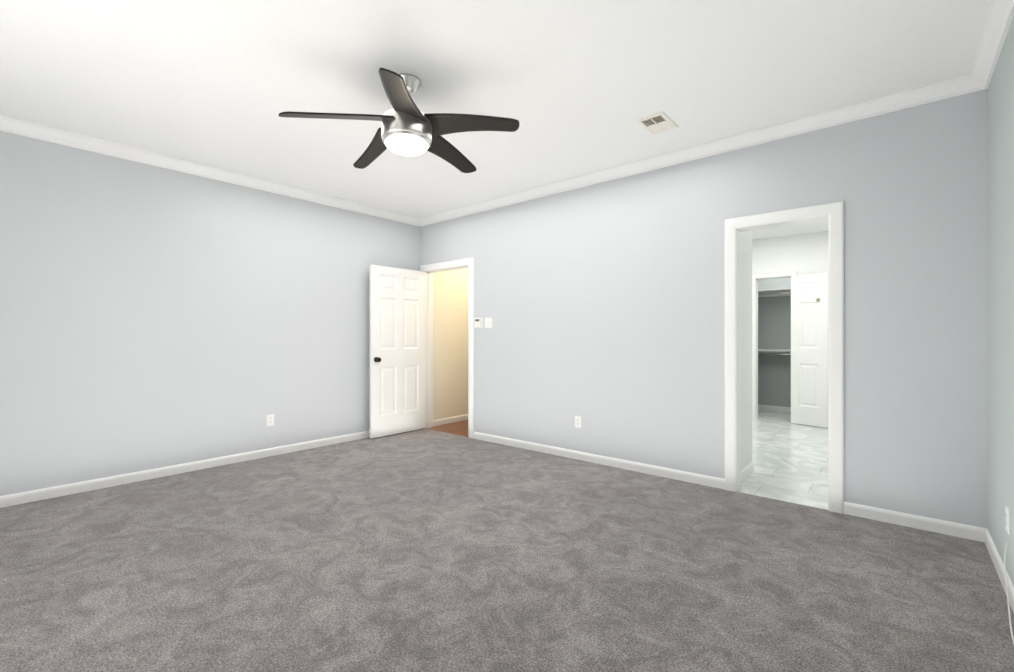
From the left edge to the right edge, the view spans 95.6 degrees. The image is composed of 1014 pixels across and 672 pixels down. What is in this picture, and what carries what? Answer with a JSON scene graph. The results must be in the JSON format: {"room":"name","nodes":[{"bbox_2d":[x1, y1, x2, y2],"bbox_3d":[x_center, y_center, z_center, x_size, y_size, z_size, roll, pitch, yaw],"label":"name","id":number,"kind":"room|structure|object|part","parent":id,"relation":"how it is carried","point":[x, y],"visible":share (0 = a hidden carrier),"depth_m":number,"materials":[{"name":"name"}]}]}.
{"room":"empty bedroom","nodes":[
{"label":"empty bedroom","id":0,"kind":"room"},
{"bbox_2d":[0,131,419,495],"bbox_3d":[-2.589,-0.163,4.459,0.120,2.735,4.550,0,0,41],"label":"wall","id":1,"kind":"structure","parent":0,"point":[152,317],"depth_m":3.96,"materials":[{"name":"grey paint"}]},
{"bbox_2d":[0,430,369,507],"bbox_3d":[-2.545,1.165,4.408,0.013,0.080,4.290,0,0,41],"label":"baseboard","id":2,"kind":"structure","parent":1,"relation":"attached to","point":[49,492],"depth_m":3.92,"materials":[{"name":"white paint"}]},
{"bbox_2d":[0,115,419,225],"bbox_3d":[-2.512,-1.486,4.400,0.074,0.088,4.140,0,0,41],"label":"crown molding","id":3,"kind":"structure","parent":1,"relation":"attached to","point":[7,124],"depth_m":3.99,"materials":[{"name":"white paint"}]},
{"bbox_2d":[267,414,273,425],"bbox_3d":[-2.375,0.845,4.612,0.007,0.116,0.072,0,0,41],"label":"electrical outlet","id":4,"kind":"object","parent":1,"relation":"attached to","point":[270,419],"visible":1,"depth_m":4.61,"materials":[{"name":"white plastic"}]},
{"bbox_2d":[434,268,467,419],"bbox_3d":[-0.343,-0.045,6.979,0.120,2.500,2.200,0,0,41],"label":"wall","id":5,"kind":"structure","parent":0,"point":[450,343],"depth_m":6.37,"materials":[{"name":"beige paint"}]},
{"bbox_2d":[434,414,467,425],"bbox_3d":[-0.332,1.165,6.891,0.013,0.080,2.080,0,0,41],"label":"baseboard","id":6,"kind":"structure","parent":5,"relation":"attached to","point":[448,420],"depth_m":6.36,"materials":[{"name":"white paint"}]},
{"bbox_2d":[0,0,990,217],"bbox_3d":[-0.569,-1.580,2.733,5.435,0.100,4.550,0,0,41],"label":"ceiling","id":7,"kind":"structure","parent":0,"point":[575,88],"depth_m":2.68,"materials":[{"name":"white paint"}]},
{"bbox_2d":[279,68,519,172],"bbox_3d":[-0.602,-1.313,2.796,1.304,0.433,1.305,0,0,41],"label":"ceiling fan","id":8,"kind":"object","parent":7,"relation":"hanging from","point":[408,127],"visible":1,"depth_m":2.66,"materials":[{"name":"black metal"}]},
{"bbox_3d":[-0.941,-1.241,2.569,0.611,0.109,0.192,0,0,-23],"label":"blade","id":9,"kind":"part","parent":8,"relation":"part of","materials":[{"name":"black wood"}]},
{"bbox_3d":[-0.880,-1.241,3.020,0.192,0.109,0.611,0,0,-41],"label":"blade","id":10,"kind":"part","parent":8,"relation":"part of","materials":[{"name":"black wood"}]},
{"bbox_3d":[-0.531,-1.241,2.373,0.192,0.109,0.611,0,0,-5],"label":"blade","id":11,"kind":"part","parent":8,"relation":"part of","materials":[{"name":"black wood"}]},
{"bbox_3d":[-0.600,-1.341,2.753,0.296,0.379,0.296,0,0,41],"label":"motor","id":12,"kind":"part","parent":8,"relation":"part of","materials":[{"name":"silver metal"}]},
{"bbox_3d":[-0.433,-1.241,3.102,0.192,0.109,0.611,0,0,31],"label":"blade","id":13,"kind":"part","parent":8,"relation":"part of","materials":[{"name":"black wood"}]},
{"bbox_3d":[-0.217,-1.241,2.702,0.611,0.109,0.192,0,0,13],"label":"blade","id":14,"kind":"part","parent":8,"relation":"part of","materials":[{"name":"black wood"}]},
{"bbox_2d":[635,111,678,134],"bbox_3d":[1.083,-1.524,3.307,0.200,0.012,0.300,0,0,41],"label":"ceiling vent","id":15,"kind":"object","parent":7,"relation":"in","point":[657,123],"visible":1,"depth_m":3.29,"materials":[{"name":"white metal"}]},
{"bbox_2d":[0,428,1013,671],"bbox_3d":[-0.608,1.255,2.687,5.435,0.100,4.430,0,0,41],"label":"floor","id":16,"kind":"structure","parent":0,"point":[424,550],"depth_m":2.31,"materials":[{"name":"grey carpet"}]},
{"bbox_2d":[1004,543,1013,643],"bbox_3d":[1.643,1.085,1.376,0.066,0.232,2.103,0,0,41],"label":"power cord","id":17,"kind":"object","parent":16,"relation":"on","point":[1007,592],"visible":1,"depth_m":2.05,"materials":[{"name":"white plastic"}]},
{"bbox_2d":[420,89,986,527],"bbox_3d":[0.870,-0.163,4.417,5.195,2.735,0.120,0,0,41],"label":"wall","id":18,"kind":"structure","parent":0,"point":[602,304],"depth_m":3.64,"materials":[{"name":"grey paint"}]},
{"bbox_2d":[420,257,473,437],"bbox_3d":[-0.717,0.140,5.780,0.980,2.130,0.170,0,0,41],"label":"door frame","id":19,"kind":"structure","parent":18,"relation":"attached to","point":[469,262],"depth_m":5.84,"materials":[{"name":"white paint"}]},
{"bbox_2d":[369,265,425,438],"bbox_3d":[-1.325,0.181,5.659,0.181,2.022,0.815,0,0,41],"label":"hall door","id":20,"kind":"structure","parent":19,"relation":"attached to","point":[397,359],"depth_m":5.62,"materials":[{"name":"white paint"}]},
{"bbox_3d":[-0.668,0.152,5.837,0.930,2.105,0.020,0,0,41],"label":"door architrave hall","id":21,"kind":"part","parent":19,"relation":"part of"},
{"bbox_2d":[475,317,482,327],"bbox_3d":[-0.339,-0.153,5.355,0.128,0.124,0.024,0,0,41],"label":"thermostat","id":22,"kind":"object","parent":18,"relation":"attached to","point":[478,322],"visible":1,"depth_m":5.33,"materials":[{"name":"white plastic"}]},
{"bbox_2d":[485,317,491,327],"bbox_3d":[-0.216,-0.151,5.253,0.112,0.120,0.021,0,0,41],"label":"light switch","id":23,"kind":"object","parent":18,"relation":"attached to","point":[488,322],"visible":1,"depth_m":5.25,"materials":[{"name":"white plastic"}]},
{"bbox_2d":[575,416,580,427],"bbox_3d":[0.692,0.840,4.485,0.072,0.116,0.007,0,0,41],"label":"electrical outlet","id":24,"kind":"object","parent":18,"relation":"attached to","point":[577,421],"visible":1,"depth_m":4.48,"materials":[{"name":"white plastic"}]},
{"bbox_2d":[473,432,724,489],"bbox_3d":[0.661,1.165,4.508,2.767,0.080,0.013,0,0,41],"label":"baseboard","id":25,"kind":"structure","parent":18,"relation":"attached to","point":[705,480],"depth_m":4.24,"materials":[{"name":"white paint"}]},
{"bbox_2d":[420,74,988,226],"bbox_3d":[0.807,-1.486,4.343,5.195,0.088,0.074,0,0,41],"label":"crown molding","id":26,"kind":"structure","parent":18,"relation":"attached to","point":[957,86],"depth_m":3.48,"materials":[{"name":"white paint"}]},
{"bbox_2d":[725,201,843,513],"bbox_3d":[2.040,0.145,3.411,0.755,2.120,0.151,0,0,41],"label":"door frame","id":27,"kind":"structure","parent":18,"relation":"attached to","point":[834,212],"depth_m":3.27,"materials":[{"name":"white paint"}]},
{"bbox_2d":[844,502,986,541],"bbox_3d":[2.544,1.165,2.899,0.678,0.080,0.013,0,0,41],"label":"baseboard","id":28,"kind":"structure","parent":18,"relation":"attached to","point":[970,532],"depth_m":2.87,"materials":[{"name":"white paint"}]},
{"bbox_2d":[741,230,751,470],"bbox_3d":[1.480,-0.095,4.356,1.400,2.600,0.580,0,0,41],"label":"wall","id":29,"kind":"structure","parent":0,"point":[746,348],"depth_m":3.97,"materials":[{"name":"white paint"}]},
{"bbox_2d":[741,462,753,481],"bbox_3d":[2.017,1.165,3.897,0.013,0.080,0.580,0,0,41],"label":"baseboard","id":30,"kind":"structure","parent":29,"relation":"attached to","point":[747,470],"depth_m":3.94,"materials":[{"name":"white paint"}]},
{"bbox_2d":[758,278,790,406],"bbox_3d":[4.474,-0.095,7.322,1.100,2.600,0.120,0,0,41],"label":"wall","id":31,"kind":"structure","parent":0,"point":[774,332],"depth_m":7.39,"materials":[{"name":"grey paint"}]},
{"bbox_2d":[758,405,790,412],"bbox_3d":[4.431,1.165,7.271,1.100,0.080,0.013,0,0,41],"label":"baseboard","id":32,"kind":"structure","parent":31,"relation":"attached to","point":[774,408],"depth_m":7.38,"materials":[{"name":"white paint"}]},
{"bbox_2d":[758,349,790,352],"bbox_3d":[4.318,0.260,7.138,1.090,0.090,0.358,0,0,41],"label":"closet shelf","id":33,"kind":"object","parent":31,"relation":"attached to","point":[772,351],"visible":0.17,"depth_m":7.32,"materials":[{"name":"white paint"}]},
{"bbox_2d":[758,353,790,354],"bbox_3d":[4.254,0.280,7.063,1.048,0.028,0.028,0,0,41],"label":"rail","id":34,"kind":"object","parent":33,"relation":"attached to","point":[774,353],"visible":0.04,"depth_m":7.13,"materials":[{"name":"silver metal"}]},
{"bbox_2d":[758,288,790,296],"bbox_3d":[4.318,-0.680,7.138,1.090,0.090,0.358,0,0,41],"label":"closet shelf","id":35,"kind":"object","parent":31,"relation":"attached to","point":[775,290],"visible":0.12,"depth_m":7.29,"materials":[{"name":"white paint"}]},
{"bbox_2d":[758,292,790,294],"bbox_3d":[4.254,-0.660,7.063,1.048,0.028,0.028,0,0,41],"label":"rail","id":36,"kind":"object","parent":35,"relation":"attached to","point":[774,293],"visible":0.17,"depth_m":7.14,"materials":[{"name":"silver metal"}]},
{"bbox_2d":[752,231,827,275],"bbox_3d":[3.901,-0.095,6.497,2.540,2.600,0.120,0,0,41],"label":"wall","id":37,"kind":"structure","parent":0,"point":[803,254],"depth_m":6.37,"materials":[{"name":"white paint"}]},
{"bbox_2d":[752,271,796,418],"bbox_3d":[3.825,0.180,6.568,0.477,2.050,0.132,0,0,41],"label":"door frame","id":38,"kind":"structure","parent":37,"relation":"attached to","point":[757,339],"depth_m":6.68,"materials":[{"name":"white paint"}]},
{"bbox_2d":[791,273,827,427],"bbox_3d":[4.068,0.186,6.179,0.146,2.022,0.451,0,0,-36],"label":"closet door","id":39,"kind":"structure","parent":37,"relation":"in","point":[809,349],"depth_m":6.15,"materials":[{"name":"white paint"}]},
{"bbox_2d":[752,220,827,239],"bbox_3d":[3.121,-1.445,5.584,2.540,0.100,4.580,0,0,41],"label":"ceiling","id":40,"kind":"structure","parent":0,"point":[799,229],"depth_m":6.07,"materials":[{"name":"white paint"}]},
{"bbox_2d":[987,16,1013,585],"bbox_3d":[1.452,-0.163,1.006,0.120,2.735,4.550,0,0,41],"label":"wall","id":41,"kind":"structure","parent":0,"point":[1000,293],"depth_m":2.31,"materials":[{"name":"paint"}]},
{"bbox_2d":[968,0,1013,91],"bbox_3d":[1.381,-1.486,1.073,0.074,0.088,4.140,0,0,41],"label":"crown molding","id":42,"kind":"structure","parent":41,"relation":"attached to","point":[999,17],"depth_m":2.31,"materials":[{"name":"white paint"}]},
{"bbox_2d":[985,529,1013,612],"bbox_3d":[1.401,1.165,1.049,0.013,0.080,4.310,0,0,41],"label":"baseboard","id":43,"kind":"structure","parent":41,"relation":"attached to","point":[995,556],"depth_m":2.29,"materials":[{"name":"white paint"}]},
{"bbox_2d":[1005,506,1009,534],"bbox_3d":[2.365,0.870,2.173,0.007,0.116,0.072,0,0,41],"label":"electrical outlet","id":44,"kind":"object","parent":41,"relation":"attached to","point":[1007,519],"visible":1,"depth_m":2.16,"materials":[{"name":"white plastic"}]},
{"label":"outside","id":45,"kind":"structure","parent":0,"visible":0},
{"bbox_2d":[426,420,467,436],"bbox_3d":[0.093,1.255,6.528,1.370,0.100,2.320,0,0,41],"label":"floor","id":46,"kind":"structure","parent":45,"point":[460,428],"depth_m":5.99,"materials":[{"name":"brown wood"}]},
{"bbox_2d":[737,410,827,509],"bbox_3d":[3.082,1.255,5.539,2.540,0.100,4.700,0,0,41],"label":"floor","id":47,"kind":"structure","parent":45,"point":[789,460],"depth_m":4.41,"materials":[{"name":"white tile"}]}
]}

